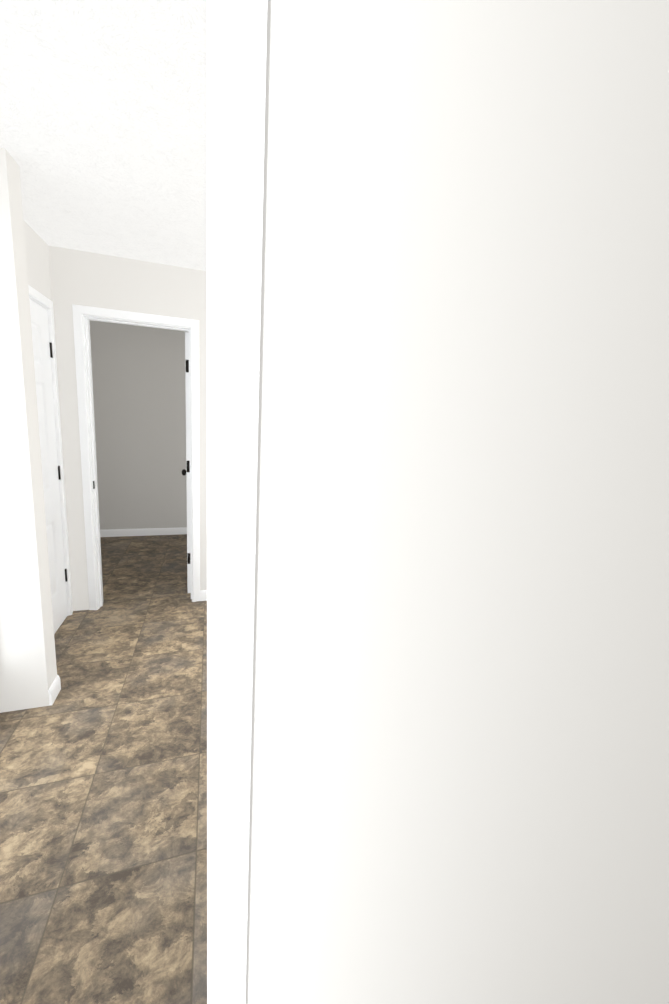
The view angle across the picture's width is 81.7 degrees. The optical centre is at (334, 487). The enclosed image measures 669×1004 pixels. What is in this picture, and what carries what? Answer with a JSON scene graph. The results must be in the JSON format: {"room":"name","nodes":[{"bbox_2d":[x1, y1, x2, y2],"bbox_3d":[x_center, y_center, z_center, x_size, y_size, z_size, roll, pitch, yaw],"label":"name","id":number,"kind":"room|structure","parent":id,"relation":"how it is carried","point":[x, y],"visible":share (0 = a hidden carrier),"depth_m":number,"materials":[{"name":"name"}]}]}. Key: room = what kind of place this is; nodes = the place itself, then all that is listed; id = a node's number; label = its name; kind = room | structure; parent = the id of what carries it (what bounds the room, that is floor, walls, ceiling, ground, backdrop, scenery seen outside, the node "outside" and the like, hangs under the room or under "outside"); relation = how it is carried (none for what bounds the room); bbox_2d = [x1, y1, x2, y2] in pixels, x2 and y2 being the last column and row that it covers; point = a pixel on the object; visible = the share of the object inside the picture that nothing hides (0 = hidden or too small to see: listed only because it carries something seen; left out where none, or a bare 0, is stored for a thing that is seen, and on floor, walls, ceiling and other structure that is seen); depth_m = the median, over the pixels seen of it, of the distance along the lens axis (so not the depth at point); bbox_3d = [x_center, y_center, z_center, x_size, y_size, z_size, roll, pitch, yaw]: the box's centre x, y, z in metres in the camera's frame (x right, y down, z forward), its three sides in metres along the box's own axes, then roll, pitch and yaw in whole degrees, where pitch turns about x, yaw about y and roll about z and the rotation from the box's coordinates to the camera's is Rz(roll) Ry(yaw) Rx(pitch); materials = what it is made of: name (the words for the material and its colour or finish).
{"room":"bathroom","nodes":[
{"label":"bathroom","id":0,"kind":"room"},
{"bbox_2d":[0,147,56,712],"bbox_3d":[-1.861,-0.130,1.609,1.040,2.440,0.120,0,10,-18],"label":"wall","id":1,"kind":"structure","parent":0,"point":[28,670],"depth_m":1.74,"materials":[{"name":"grey paint"}]},
{"bbox_2d":[48,675,60,705],"bbox_3d":[-1.425,1.029,1.971,0.012,0.085,0.120,0,10,-18],"label":"baseboard","id":2,"kind":"structure","parent":1,"relation":"attached to","point":[54,689],"depth_m":1.95,"materials":[{"name":"white paint"}]},
{"bbox_2d":[24,221,47,297],"bbox_3d":[-1.715,-1.243,2.012,0.120,0.372,0.746,0,10,-18],"label":"wall","id":3,"kind":"structure","parent":0,"point":[36,260],"depth_m":2.23,"materials":[{"name":"grey paint"}]},
{"bbox_2d":[29,298,67,633],"bbox_3d":[-1.746,-0.036,2.237,0.179,2.038,0.712,0,10,-18],"label":"closet door","id":4,"kind":"structure","parent":3,"relation":"in","point":[43,356],"depth_m":2.43,"materials":[{"name":"white paint"}]},
{"bbox_2d":[28,285,72,615],"bbox_3d":[-1.774,-0.065,2.220,0.140,2.113,0.836,0,10,-18],"label":"trim","id":5,"kind":"structure","parent":3,"relation":"attached to","point":[37,297],"depth_m":2.54,"materials":[{"name":"white paint"}]},
{"bbox_2d":[45,243,51,300],"bbox_3d":[-1.893,-0.298,2.563,0.120,2.440,0.052,0,10,-18],"label":"wall","id":6,"kind":"structure","parent":0,"point":[48,272],"depth_m":2.40,"materials":[{"name":"grey paint"}]},
{"bbox_2d":[0,534,206,1003],"bbox_3d":[-1.059,1.147,1.806,3.070,0.050,6.410,0,10,-18],"label":"floor","id":7,"kind":"structure","parent":0,"point":[103,828],"depth_m":1.45,"materials":[{"name":"tile"}]},
{"bbox_2d":[0,0,206,270],"bbox_3d":[-0.173,-1.310,1.638,4.650,0.060,6.450,0,10,-18],"label":"ceiling","id":8,"kind":"structure","parent":0,"point":[103,123],"depth_m":1.33,"materials":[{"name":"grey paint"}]},
{"bbox_2d":[48,245,206,610],"bbox_3d":[-1.727,-0.313,2.705,1.922,2.440,0.120,0,10,-18],"label":"wall","id":9,"kind":"structure","parent":0,"point":[64,279],"depth_m":2.61,"materials":[{"name":"grey paint"}]},
{"bbox_2d":[72,304,199,609],"bbox_3d":[-1.394,-0.150,2.833,0.771,2.113,0.140,0,10,-18],"label":"trim","id":10,"kind":"structure","parent":9,"relation":"attached to","point":[83,316],"depth_m":2.72,"materials":[{"name":"white paint"}]},
{"bbox_2d":[182,332,190,592],"bbox_3d":[-1.228,-0.192,3.303,0.179,2.038,0.647,0,10,-18],"label":"door","id":11,"kind":"structure","parent":9,"relation":"in","point":[186,472],"depth_m":2.99,"materials":[{"name":"white paint"}]},
{"bbox_2d":[200,590,206,600],"bbox_3d":[-0.984,0.858,3.097,0.174,0.085,0.012,0,10,-18],"label":"baseboard","id":12,"kind":"structure","parent":9,"relation":"attached to","point":[203,595],"depth_m":3.07,"materials":[{"name":"white paint"}]},
{"bbox_2d":[90,320,188,529],"bbox_3d":[-2.374,-0.644,4.398,1.720,2.440,0.120,0,10,-18],"label":"wall","id":13,"kind":"structure","parent":0,"point":[139,386],"depth_m":4.38,"materials":[{"name":"grey paint"}]},
{"bbox_2d":[100,527,186,536],"bbox_3d":[-2.363,0.526,4.556,1.600,0.085,0.012,0,10,-18],"label":"baseboard","id":14,"kind":"structure","parent":13,"relation":"attached to","point":[140,532],"depth_m":4.58,"materials":[{"name":"white paint"}]},
{"bbox_2d":[245,0,668,1003],"bbox_3d":[0.369,0.197,0.463,0.930,2.440,0.120,0,10,-18],"label":"wall","id":15,"kind":"structure","parent":0,"point":[459,760],"depth_m":0.28,"materials":[{"name":"white paint"}]},
{"bbox_3d":[-0.435,-0.822,0.010,0.880,0.372,0.120,0,10,-18],"label":"wall","id":16,"kind":"structure","parent":0,"visible":0},
{"bbox_2d":[207,0,266,1003],"bbox_3d":[-0.505,0.355,0.224,0.966,2.113,0.140,0,10,-18],"label":"trim","id":17,"kind":"structure","parent":16,"relation":"attached to","point":[236,55],"depth_m":0.23,"materials":[{"name":"white paint"}]}
]}

